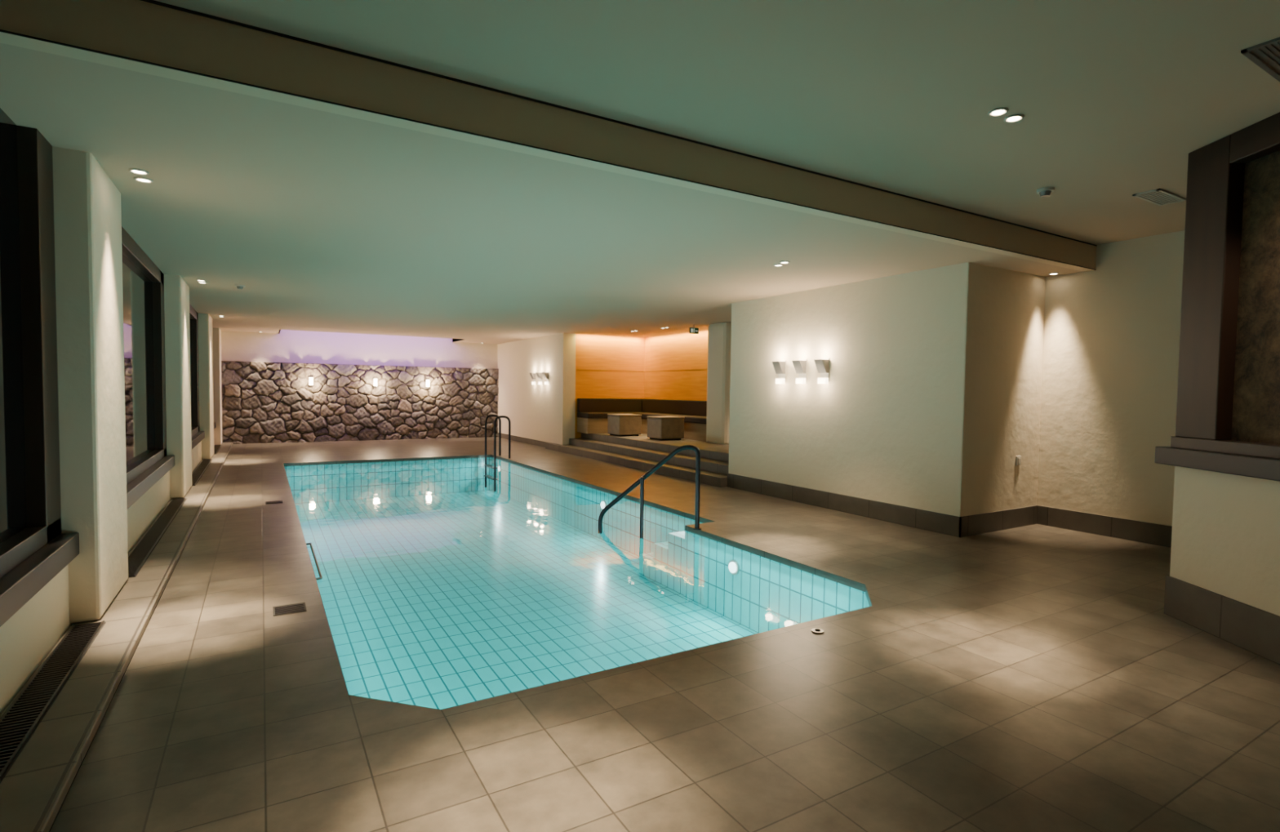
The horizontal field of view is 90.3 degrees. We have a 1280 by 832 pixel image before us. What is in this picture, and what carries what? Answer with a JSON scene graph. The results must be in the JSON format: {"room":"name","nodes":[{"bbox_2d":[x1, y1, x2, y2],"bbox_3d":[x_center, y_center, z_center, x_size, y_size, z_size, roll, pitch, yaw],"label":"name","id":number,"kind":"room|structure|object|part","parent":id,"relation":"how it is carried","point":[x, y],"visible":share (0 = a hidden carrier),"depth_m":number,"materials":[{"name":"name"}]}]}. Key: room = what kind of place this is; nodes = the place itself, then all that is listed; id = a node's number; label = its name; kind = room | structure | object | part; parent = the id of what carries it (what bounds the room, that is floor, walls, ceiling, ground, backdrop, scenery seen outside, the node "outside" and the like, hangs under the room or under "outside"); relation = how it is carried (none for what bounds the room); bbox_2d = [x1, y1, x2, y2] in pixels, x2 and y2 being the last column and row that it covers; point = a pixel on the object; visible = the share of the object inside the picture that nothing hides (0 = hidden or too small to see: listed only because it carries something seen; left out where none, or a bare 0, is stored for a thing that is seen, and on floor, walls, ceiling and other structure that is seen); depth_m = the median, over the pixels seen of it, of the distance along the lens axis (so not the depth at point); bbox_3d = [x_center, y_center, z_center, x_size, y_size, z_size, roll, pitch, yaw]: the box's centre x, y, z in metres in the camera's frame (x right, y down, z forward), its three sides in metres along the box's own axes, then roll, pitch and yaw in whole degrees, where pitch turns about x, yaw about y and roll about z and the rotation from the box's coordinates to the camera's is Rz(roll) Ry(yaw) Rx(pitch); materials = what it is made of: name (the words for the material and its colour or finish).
{"room":"spa","nodes":[
{"label":"spa","id":0,"kind":"room"},
{"bbox_2d":[52,146,128,623],"bbox_3d":[-3.487,-0.174,3.856,0.450,2.653,0.900,-1,3,-31],"label":"pillar","id":1,"kind":"structure","parent":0,"point":[88,257],"depth_m":3.59,"materials":[{"name":"beige paint"}]},
{"bbox_2d":[0,440,201,714],"bbox_3d":[-4.659,0.891,5.714,0.315,0.440,19.900,-1,3,-31],"label":"wall","id":2,"kind":"structure","parent":0,"point":[28,636],"depth_m":3.15,"materials":[{"name":"beige paint"}]},
{"bbox_2d":[0,107,26,543],"bbox_3d":[-2.116,-0.429,1.515,0.010,2.280,4.500,-1,3,-31],"label":"pane","id":3,"kind":"object","parent":2,"relation":"attached to","point":[13,510],"visible":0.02,"depth_m":3.07,"materials":[{"name":"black glass"}]},
{"bbox_2d":[0,532,79,626],"bbox_3d":[-2.134,0.808,1.564,0.315,0.125,4.500,-1,3,-31],"label":"sill","id":4,"kind":"structure","parent":2,"relation":"on","point":[18,586],"depth_m":2.91,"materials":[{"name":"black stone"}]},
{"bbox_2d":[0,124,61,577],"bbox_3d":[-2.090,-0.436,1.530,0.100,2.365,4.500,-1,3,-31],"label":"frame","id":5,"kind":"object","parent":4,"relation":"on","point":[34,152],"visible":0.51,"depth_m":3.25,"materials":[{"name":"brown metal"}]},
{"bbox_2d":[121,253,155,466],"bbox_3d":[-4.673,-0.509,5.813,0.010,2.030,3.700,-1,3,-31],"label":"pane","id":6,"kind":"object","parent":2,"relation":"attached to","point":[137,288],"visible":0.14,"depth_m":6.24,"materials":[{"name":"clear glass"}]},
{"bbox_2d":[126,454,174,508],"bbox_3d":[-4.689,0.602,5.857,0.315,0.125,3.700,-1,3,-31],"label":"sill","id":7,"kind":"structure","parent":2,"relation":"on","point":[137,487],"depth_m":5.81,"materials":[{"name":"black stone"}]},
{"bbox_2d":[121,226,166,484],"bbox_3d":[-4.647,-0.517,5.828,0.100,2.115,3.700,-1,3,-31],"label":"frame","id":8,"kind":"object","parent":7,"relation":"on","point":[131,249],"visible":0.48,"depth_m":7.16,"materials":[{"name":"brown metal"}]},
{"bbox_2d":[189,317,193,427],"bbox_3d":[-7.074,-0.703,9.849,0.010,2.030,3.600,-1,3,-31],"label":"pane","id":9,"kind":"object","parent":2,"relation":"attached to","point":[190,319],"visible":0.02,"depth_m":11.01,"materials":[{"name":"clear glass"}]},
{"bbox_2d":[191,431,204,448],"bbox_3d":[-7.091,0.409,9.892,0.315,0.125,3.600,-1,3,-31],"label":"sill","id":10,"kind":"structure","parent":2,"relation":"on","point":[199,436],"depth_m":10.41,"materials":[{"name":"black stone"}]},
{"bbox_2d":[189,303,199,436],"bbox_3d":[-7.048,-0.711,9.864,0.100,2.115,3.600,-1,3,-31],"label":"frame","id":11,"kind":"object","parent":10,"relation":"on","point":[193,313],"visible":0.34,"depth_m":11.18,"materials":[{"name":"brown metal"}]},
{"bbox_2d":[164,274,192,498],"bbox_3d":[-5.877,-0.366,7.870,0.450,2.653,1.050,-1,3,-31],"label":"pillar","id":12,"kind":"structure","parent":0,"point":[176,291],"depth_m":7.52,"materials":[{"name":"beige paint"}]},
{"bbox_2d":[197,312,213,459],"bbox_3d":[-8.240,-0.556,11.841,0.450,2.653,1.000,-1,3,-31],"label":"pillar","id":13,"kind":"structure","parent":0,"point":[205,320],"depth_m":11.50,"materials":[{"name":"beige paint"}]},
{"bbox_2d":[212,327,222,444],"bbox_3d":[-9.893,-0.690,14.618,0.450,2.653,0.870,-1,3,-31],"label":"wall","id":14,"kind":"structure","parent":0,"point":[216,332],"depth_m":14.34,"materials":[{"name":"beige paint"}]},
{"bbox_2d":[221,329,497,368],"bbox_3d":[-6.894,-0.922,16.957,8.500,3.100,0.200,-1,3,-31],"label":"wall","id":15,"kind":"structure","parent":0,"point":[287,345],"depth_m":16.48,"materials":[{"name":"beige paint"}]},
{"bbox_2d":[221,360,498,444],"bbox_3d":[-6.995,-0.348,16.735,6.690,1.970,0.125,-1,3,-31],"label":"stone wall","id":16,"kind":"structure","parent":0,"point":[263,402],"depth_m":16.45,"materials":[{"name":"stone"}]},
{"bbox_2d":[308,377,313,385],"bbox_3d":[-8.236,-0.868,15.928,0.100,0.200,0.140,-1,3,-31],"label":"wall lamp","id":17,"kind":"object","parent":16,"relation":"attached to","point":[310,379],"visible":1,"depth_m":15.87,"materials":[{"name":"grey metal"}]},
{"bbox_2d":[373,378,377,386],"bbox_3d":[-6.947,-0.882,16.695,0.100,0.200,0.140,-1,3,-31],"label":"wall lamp","id":18,"kind":"object","parent":16,"relation":"attached to","point":[375,380],"visible":1,"depth_m":16.64,"materials":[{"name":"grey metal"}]},
{"bbox_2d":[425,379,429,386],"bbox_3d":[-5.804,-0.894,17.374,0.100,0.200,0.140,-1,3,-31],"label":"wall lamp","id":19,"kind":"object","parent":16,"relation":"attached to","point":[427,381],"visible":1,"depth_m":17.32,"materials":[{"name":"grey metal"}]},
{"bbox_2d":[497,333,575,444],"bbox_3d":[-2.841,-0.669,16.592,0.310,2.730,4.790,-1,3,-31],"label":"wall","id":20,"kind":"structure","parent":0,"point":[543,412],"depth_m":15.68,"materials":[{"name":"beige paint"}]},
{"bbox_2d":[529,372,536,384],"bbox_3d":[-2.681,-0.939,15.888,0.130,0.310,0.130,-1,3,-31],"label":"wall sconce","id":21,"kind":"object","parent":20,"relation":"attached to","point":[533,375],"visible":0.99,"depth_m":15.86,"materials":[{"name":"grey plastic"}]},
{"bbox_3d":[-2.685,-0.994,15.883,0.118,0.160,0.130,-1,3,-31],"label":"lamp shade","id":22,"kind":"part","parent":21,"relation":"part of","materials":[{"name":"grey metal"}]},
{"bbox_2d":[535,371,542,384],"bbox_3d":[-2.461,-0.921,15.519,0.130,0.310,0.130,-1,3,-31],"label":"wall sconce","id":23,"kind":"object","parent":20,"relation":"attached to","point":[540,375],"visible":0.99,"depth_m":15.49,"materials":[{"name":"grey plastic"}]},
{"bbox_3d":[-2.466,-0.976,15.514,0.118,0.160,0.130,-1,3,-31],"label":"lamp shade","id":24,"kind":"part","parent":23,"relation":"part of","materials":[{"name":"grey metal"}]},
{"bbox_2d":[542,371,548,384],"bbox_3d":[-2.257,-0.905,15.176,0.130,0.310,0.130,-1,3,-31],"label":"wall sconce","id":25,"kind":"object","parent":20,"relation":"attached to","point":[545,375],"visible":1,"depth_m":15.14,"materials":[{"name":"grey plastic"}]},
{"bbox_3d":[-2.261,-0.960,15.170,0.118,0.160,0.130,-1,3,-31],"label":"lamp shade","id":26,"kind":"part","parent":25,"relation":"part of","materials":[{"name":"grey metal"}]},
{"bbox_2d":[574,333,644,438],"bbox_3d":[-0.630,-0.571,15.234,2.100,2.700,0.150,-1,3,-31],"label":"wall","id":27,"kind":"structure","parent":0,"point":[615,355],"depth_m":15.05,"materials":[{"name":"orange wood"}]},
{"bbox_2d":[0,0,1279,344],"bbox_3d":[-0.543,-1.841,8.510,10.800,0.420,20.720,-1,3,-31],"label":"ceiling","id":28,"kind":"structure","parent":0,"point":[327,222],"depth_m":3.66,"materials":[{"name":"beige paint"}]},
{"bbox_2d":[128,168,153,182],"bbox_3d":[-3.061,-1.475,3.908,0.098,0.014,0.278,-1,3,-31],"label":"recessed light","id":29,"kind":"object","parent":28,"relation":"in","point":[140,171],"visible":1,"depth_m":3.86,"materials":[{"name":"white glass"}]},
{"bbox_3d":[-3.015,-1.470,3.830,0.060,0.006,0.060,-1,3,-31],"label":"bulb","id":30,"kind":"part","parent":29,"relation":"part of","materials":[{"name":"beige glass"}]},
{"bbox_3d":[-3.107,-1.478,3.985,0.060,0.006,0.060,-1,3,-31],"label":"bulb","id":31,"kind":"part","parent":29,"relation":"part of","materials":[{"name":"beige glass"}]},
{"bbox_2d":[196,279,206,283],"bbox_3d":[-5.422,-1.665,7.874,0.098,0.014,0.278,-1,3,-31],"label":"recessed light","id":32,"kind":"object","parent":28,"relation":"in","point":[200,280],"visible":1,"depth_m":7.83,"materials":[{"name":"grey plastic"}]},
{"bbox_2d":[235,284,244,288],"bbox_3d":[-5.114,-1.650,8.140,0.110,0.050,0.110,-1,3,-31],"label":"smoke detector","id":33,"kind":"object","parent":28,"relation":"attached to","point":[238,286],"visible":1,"depth_m":8.11,"materials":[{"name":"grey plastic"}]},
{"bbox_2d":[279,329,465,342],"bbox_3d":[-6.709,-2.202,16.133,4.260,0.370,1.300,-1,3,-31],"label":"recessed lights","id":34,"kind":"object","parent":28,"relation":"attached to","point":[279,330],"visible":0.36,"depth_m":15.89,"materials":[{"name":"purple paint"}]},
{"bbox_2d":[0,0,1096,271],"bbox_3d":[0.818,-1.577,4.255,8.786,0.270,0.112,-1,3,-31],"label":"ceiling beam","id":35,"kind":"structure","parent":28,"relation":"attached to","point":[139,29],"depth_m":3.15,"materials":[{"name":"beige paint"}]},
{"bbox_2d":[0,0,1097,270],"bbox_3d":[0.848,-1.563,4.206,8.786,0.253,0.005,-1,3,-31],"label":"trim","id":36,"kind":"structure","parent":35,"relation":"attached to","point":[153,2],"depth_m":3.23,"materials":[{"name":"grey"}]},
{"bbox_2d":[688,324,698,333],"bbox_3d":[1.034,-1.668,12.180,0.200,0.180,0.035,-1,3,-31],"label":"exit sign","id":37,"kind":"object","parent":28,"relation":"hanging from","point":[693,330],"visible":1,"depth_m":12.17,"materials":[{"name":"green plastic"}]},
{"bbox_2d":[773,261,789,266],"bbox_3d":[1.407,-1.515,6.332,0.098,0.014,0.246,0,2,-11],"label":"recessed light","id":38,"kind":"object","parent":28,"relation":"in","point":[780,262],"visible":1,"depth_m":6.36,"materials":[{"name":"grey plastic"}]},
{"bbox_2d":[987,107,1024,122],"bbox_3d":[1.999,-1.642,3.475,0.248,0.014,0.098,-1,3,-31],"label":"recessed light","id":39,"kind":"object","parent":28,"relation":"in","point":[997,112],"visible":1,"depth_m":3.47,"materials":[{"name":"grey plastic"}]},
{"bbox_3d":[1.935,-1.641,3.437,0.060,0.006,0.060,-1,3,-31],"label":"bulb","id":40,"kind":"part","parent":39,"relation":"part of","materials":[{"name":"beige glass"}]},
{"bbox_3d":[2.064,-1.642,3.514,0.060,0.006,0.060,-1,3,-31],"label":"bulb","id":41,"kind":"part","parent":39,"relation":"part of","materials":[{"name":"beige glass"}]},
{"bbox_2d":[1036,186,1053,197],"bbox_3d":[3.010,-1.658,4.729,0.110,0.050,0.110,-1,3,-31],"label":"smoke detector","id":42,"kind":"object","parent":28,"relation":"attached to","point":[1045,192],"visible":1,"depth_m":4.70,"materials":[{"name":"grey plastic"}]},
{"bbox_2d":[1048,272,1058,275],"bbox_3d":[4.329,-1.490,6.663,0.098,0.014,0.098,-1,3,-31],"label":"recessed light","id":43,"kind":"object","parent":28,"relation":"in","point":[1050,273],"visible":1,"depth_m":6.66,"materials":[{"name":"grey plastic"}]},
{"bbox_2d":[1132,188,1186,205],"bbox_3d":[3.972,-1.670,4.864,0.470,0.012,0.170,-1,3,-31],"label":"ceiling vent","id":44,"kind":"object","parent":28,"relation":"attached to","point":[1159,197],"depth_m":4.85,"materials":[{"name":"white metal"}]},
{"bbox_2d":[1240,36,1279,81],"bbox_3d":[3.022,-1.596,2.735,0.580,0.012,0.500,-1,3,-31],"label":"ceiling vent","id":45,"kind":"object","parent":28,"relation":"attached to","point":[1266,55],"depth_m":2.83,"materials":[{"name":"grey metal"}]},
{"bbox_2d":[49,436,1279,831],"bbox_3d":[-0.967,1.046,8.513,8.180,0.001,20.720,-1,3,-31],"label":"floor","id":46,"kind":"structure","parent":0,"point":[1034,677],"depth_m":2.79,"materials":[{"name":"tile"}]},
{"bbox_2d":[0,441,233,831],"bbox_3d":[-4.607,1.066,6.289,0.350,0.045,20.620,-1,3,-31],"label":"curb","id":47,"kind":"object","parent":46,"relation":"on","point":[34,788],"visible":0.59,"depth_m":2.80,"materials":[{"name":"stone"}]},
{"bbox_2d":[0,620,105,782],"bbox_3d":[-1.968,1.256,1.684,0.145,0.011,4.400,-1,3,-31],"label":"grille","id":48,"kind":"object","parent":47,"relation":"on","point":[22,717],"visible":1,"depth_m":2.76,"materials":[{"name":"grey metal"}]},
{"bbox_2d":[128,497,186,577],"bbox_3d":[-4.523,1.051,5.977,0.145,0.011,3.600,-1,3,-31],"label":"grille","id":49,"kind":"object","parent":47,"relation":"on","point":[138,556],"visible":0.94,"depth_m":5.57,"materials":[{"name":"grey metal"}]},
{"bbox_2d":[191,458,212,485],"bbox_3d":[-6.925,0.857,10.012,0.145,0.011,3.500,-1,3,-31],"label":"grille","id":50,"kind":"object","parent":47,"relation":"on","point":[200,469],"visible":0.88,"depth_m":9.96,"materials":[{"name":"grey metal"}]},
{"bbox_2d":[213,444,222,453],"bbox_3d":[-8.943,0.695,13.404,0.145,0.011,2.200,-1,3,-31],"label":"grille","id":51,"kind":"object","parent":47,"relation":"on","point":[216,447],"visible":0.6,"depth_m":13.53,"materials":[{"name":"grey"}]},
{"bbox_2d":[265,500,282,504],"bbox_3d":[-4.386,1.034,7.630,0.180,0.007,0.180,-1,3,-31],"label":"floor drain","id":52,"kind":"object","parent":46,"relation":"on","point":[276,501],"visible":1,"depth_m":7.60,"materials":[{"name":"grey metal"}]},
{"bbox_2d":[272,602,306,616],"bbox_3d":[-2.197,1.209,3.991,0.180,0.007,0.180,-1,3,-31],"label":"floor drain","id":53,"kind":"object","parent":46,"relation":"on","point":[295,607],"visible":1,"depth_m":3.98,"materials":[{"name":"grey metal"}]},
{"bbox_2d":[283,454,871,709],"bbox_3d":[-2.143,1.425,8.052,3.860,0.750,10.360,-1,3,-31],"label":"swimming pool","id":54,"kind":"object","parent":46,"relation":"in","point":[439,588],"visible":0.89,"depth_m":6.68,"materials":[{"name":"tile"}]},
{"bbox_2d":[306,542,322,579],"bbox_3d":[-2.678,1.177,5.218,0.049,0.018,1.218,-1,3,-31],"label":"grab rail","id":55,"kind":"object","parent":54,"relation":"attached to","point":[320,577],"visible":0.94,"depth_m":5.11,"materials":[{"name":"grey metal"}]},
{"bbox_2d":[484,414,511,491],"bbox_3d":[-2.914,0.735,12.976,0.362,1.512,0.644,-1,3,-31],"label":"pool ladder","id":56,"kind":"object","parent":54,"relation":"attached to","point":[486,465],"visible":1,"depth_m":12.78,"materials":[{"name":"grey metal"}]},
{"bbox_2d":[600,500,606,509],"bbox_3d":[-0.523,1.270,9.067,0.032,0.140,0.140,-1,3,-31],"label":"lamp","id":57,"kind":"object","parent":54,"relation":"attached to","point":[603,503],"depth_m":9.04,"materials":[{"name":"white glass"}]},
{"bbox_2d":[597,444,701,537],"bbox_3d":[0.087,0.778,6.635,1.141,0.993,0.090,2,2,19],"label":"pool handrail","id":58,"kind":"object","parent":54,"relation":"attached to","point":[641,481],"visible":1,"depth_m":6.58,"materials":[{"name":"grey metal"}]},
{"bbox_3d":[0.019,0.954,6.638,0.040,0.640,0.040,-1,3,-31],"label":"post","id":59,"kind":"part","parent":58,"relation":"part of","materials":[{"name":"grey metal"}]},
{"bbox_2d":[728,559,739,574],"bbox_3d":[0.871,1.414,5.944,0.032,0.140,0.140,-1,3,-31],"label":"lamp","id":60,"kind":"object","parent":54,"relation":"attached to","point":[733,564],"depth_m":5.92,"materials":[{"name":"white glass"}]},
{"bbox_2d":[545,432,728,487],"bbox_3d":[-0.234,0.692,12.322,0.680,0.420,6.660,-1,3,-31],"label":"entrance steps","id":61,"kind":"structure","parent":46,"relation":"on","point":[642,455],"depth_m":11.55,"materials":[{"name":"tile"}]},
{"bbox_2d":[598,432,728,452],"bbox_3d":[1.434,0.527,12.986,2.870,0.100,6.110,-1,3,-31],"label":"platform","id":62,"kind":"object","parent":61,"relation":"on","point":[700,444],"visible":0.07,"depth_m":12.03,"materials":[{"name":"stone"}]},
{"bbox_2d":[607,413,641,436],"bbox_3d":[-0.340,0.192,13.783,0.556,0.460,0.556,-1,3,-31],"label":"stool","id":63,"kind":"object","parent":62,"relation":"on","point":[618,424],"visible":1,"depth_m":13.58,"materials":[{"name":"stone"}]},
{"bbox_2d":[577,398,706,441],"bbox_3d":[0.186,0.043,13.658,1.800,0.780,3.420,-1,3,-31],"label":"bench","id":64,"kind":"object","parent":62,"relation":"on","point":[592,413],"visible":0.59,"depth_m":14.40,"materials":[{"name":"brown wood"}]},
{"bbox_2d":[646,415,684,439],"bbox_3d":[0.513,0.241,12.838,0.556,0.460,0.556,-1,3,-31],"label":"stool","id":65,"kind":"object","parent":62,"relation":"on","point":[660,427],"visible":1,"depth_m":12.64,"materials":[{"name":"stone"}]},
{"bbox_2d":[811,627,823,634],"bbox_3d":[1.041,1.258,3.732,0.070,0.013,0.070,-1,3,-31],"label":"cap","id":66,"kind":"object","parent":46,"relation":"on","point":[815,630],"visible":1,"depth_m":3.72,"materials":[{"name":"grey metal"}]},
{"bbox_2d":[644,329,707,400],"bbox_3d":[1.119,-0.499,14.007,0.150,2.700,3.750,-1,3,-31],"label":"wall","id":67,"kind":"structure","parent":0,"point":[687,352],"depth_m":14.33,"materials":[{"name":"orange wood"}]},
{"bbox_2d":[575,368,706,371],"bbox_3d":[0.189,-1.005,13.604,1.850,0.004,3.450,-1,3,-31],"label":"trim","id":68,"kind":"structure","parent":67,"relation":"attached to","point":[575,369],"depth_m":14.93,"materials":[{"name":"brown wood"}]},
{"bbox_2d":[706,322,731,444],"bbox_3d":[1.821,-0.604,12.236,0.950,2.330,0.600,-1,3,-31],"label":"wall column","id":69,"kind":"structure","parent":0,"point":[718,375],"depth_m":11.90,"materials":[{"name":"beige paint"}]},
{"bbox_2d":[728,262,1045,516],"bbox_3d":[2.922,-0.256,8.168,1.596,2.730,3.620,-1,3,-31],"label":"wall","id":70,"kind":"structure","parent":0,"point":[930,401],"depth_m":6.87,"materials":[{"name":"beige paint"}]},
{"bbox_2d":[772,360,786,383],"bbox_3d":[1.816,-0.577,8.333,0.130,0.310,0.130,-1,3,-31],"label":"wall sconce","id":71,"kind":"object","parent":70,"relation":"attached to","point":[780,366],"visible":1,"depth_m":8.31,"materials":[{"name":"grey plastic"}]},
{"bbox_3d":[1.812,-0.632,8.327,0.118,0.160,0.130,-1,3,-31],"label":"lamp shade","id":72,"kind":"part","parent":71,"relation":"part of","materials":[{"name":"grey metal"}]},
{"bbox_2d":[775,377,785,383],"bbox_3d":[1.839,-0.457,8.352,0.048,0.070,0.130,-1,3,-31],"label":"diffuser","id":73,"kind":"object","parent":71,"relation":"attached to","point":[780,380],"depth_m":8.31,"materials":[{"name":"beige glass"}]},
{"bbox_3d":[1.867,-0.593,8.362,0.012,0.280,0.130,-1,3,-31],"label":"plate","id":74,"kind":"part","parent":71,"relation":"part of","materials":[{"name":"grey plastic"}]},
{"bbox_2d":[791,359,807,383],"bbox_3d":[2.005,-0.562,8.015,0.130,0.310,0.130,-1,3,-31],"label":"wall sconce","id":75,"kind":"object","parent":70,"relation":"attached to","point":[800,366],"visible":1,"depth_m":7.99,"materials":[{"name":"grey plastic"}]},
{"bbox_3d":[2.001,-0.617,8.010,0.118,0.160,0.130,-1,3,-31],"label":"lamp shade","id":76,"kind":"part","parent":75,"relation":"part of","materials":[{"name":"grey metal"}]},
{"bbox_2d":[795,377,805,383],"bbox_3d":[2.029,-0.442,8.035,0.048,0.070,0.130,-1,3,-31],"label":"diffuser","id":77,"kind":"object","parent":75,"relation":"attached to","point":[798,380],"depth_m":8.00,"materials":[{"name":"beige glass"}]},
{"bbox_3d":[2.056,-0.577,8.044,0.012,0.280,0.130,-1,3,-31],"label":"plate","id":78,"kind":"part","parent":75,"relation":"part of","materials":[{"name":"grey plastic"}]},
{"bbox_2d":[813,357,829,383],"bbox_3d":[2.194,-0.547,7.697,0.130,0.310,0.130,-1,3,-31],"label":"wall sconce","id":79,"kind":"object","parent":70,"relation":"attached to","point":[822,365],"visible":1,"depth_m":7.67,"materials":[{"name":"grey plastic"}]},
{"bbox_3d":[2.190,-0.602,7.692,0.118,0.160,0.130,-1,3,-31],"label":"lamp shade","id":80,"kind":"part","parent":79,"relation":"part of","materials":[{"name":"grey metal"}]},
{"bbox_2d":[817,377,828,383],"bbox_3d":[2.217,-0.427,7.717,0.048,0.070,0.130,-1,3,-31],"label":"diffuser","id":81,"kind":"object","parent":79,"relation":"attached to","point":[820,380],"depth_m":7.68,"materials":[{"name":"beige glass"}]},
{"bbox_3d":[2.245,-0.562,7.727,0.012,0.280,0.130,-1,3,-31],"label":"plate","id":82,"kind":"part","parent":79,"relation":"part of","materials":[{"name":"grey plastic"}]},
{"bbox_2d":[497,432,1172,547],"bbox_3d":[0.618,0.832,11.851,1.411,0.200,16.150,-1,3,-31],"label":"baseboard","id":83,"kind":"structure","parent":70,"relation":"attached to","point":[1151,533],"depth_m":6.71,"materials":[{"name":"tile"}]},
{"bbox_2d":[1015,455,1021,465],"bbox_3d":[3.999,0.472,6.725,0.080,0.100,0.018,-1,3,-31],"label":"wall switch","id":84,"kind":"object","parent":70,"relation":"attached to","point":[1018,458],"visible":1,"depth_m":6.71,"materials":[{"name":"grey plastic"}]},
{"bbox_2d":[1036,230,1184,525],"bbox_3d":[5.016,-0.267,6.012,0.200,2.980,2.220,-1,3,-31],"label":"wall","id":85,"kind":"structure","parent":0,"point":[1112,331],"depth_m":6.33,"materials":[{"name":"beige paint"}]},
{"bbox_2d":[1169,466,1279,616],"bbox_3d":[3.475,0.887,1.586,0.300,0.990,5.000,1,2,2],"label":"wall","id":86,"kind":"structure","parent":0,"point":[1225,533],"depth_m":3.68,"materials":[{"name":"beige paint"}]},
{"bbox_2d":[1154,446,1279,481],"bbox_3d":[3.473,0.356,1.605,0.420,0.110,5.080,1,2,2],"label":"sill","id":87,"kind":"structure","parent":86,"relation":"on","point":[1268,468],"depth_m":3.65,"materials":[{"name":"black stone"}]},
{"bbox_2d":[1164,575,1279,665],"bbox_3d":[3.463,1.256,1.608,0.315,0.250,5.015,1,2,2],"label":"baseboard","id":88,"kind":"structure","parent":86,"relation":"attached to","point":[1253,629],"depth_m":3.68,"materials":[{"name":"tile"}]},
{"bbox_2d":[1170,150,1279,459],"bbox_3d":[3.434,-0.558,1.540,0.220,1.720,5.020,1,2,2],"label":"window","id":89,"kind":"structure","parent":86,"relation":"in","point":[1256,388],"depth_m":3.60,"materials":[{"name":"glass"}]},
{"bbox_2d":[1175,133,1244,439],"bbox_3d":[3.548,-0.750,3.871,0.260,1.780,0.300,1,2,2],"label":"window frame","id":90,"kind":"structure","parent":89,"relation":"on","point":[1215,184],"depth_m":3.81,"materials":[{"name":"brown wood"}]},
{"bbox_3d":[3.423,0.266,1.573,0.220,0.070,5.020,1,2,2],"label":"lower rail","id":91,"kind":"part","parent":89,"relation":"part of","materials":[{"name":"grey stone"}]},
{"bbox_2d":[1229,111,1279,163],"bbox_3d":[3.470,-1.455,1.343,0.260,0.170,4.700,1,2,2],"label":"header","id":92,"kind":"object","parent":89,"relation":"attached to","point":[1260,139],"visible":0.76,"depth_m":3.54,"materials":[{"name":"brown wood"}]}
]}

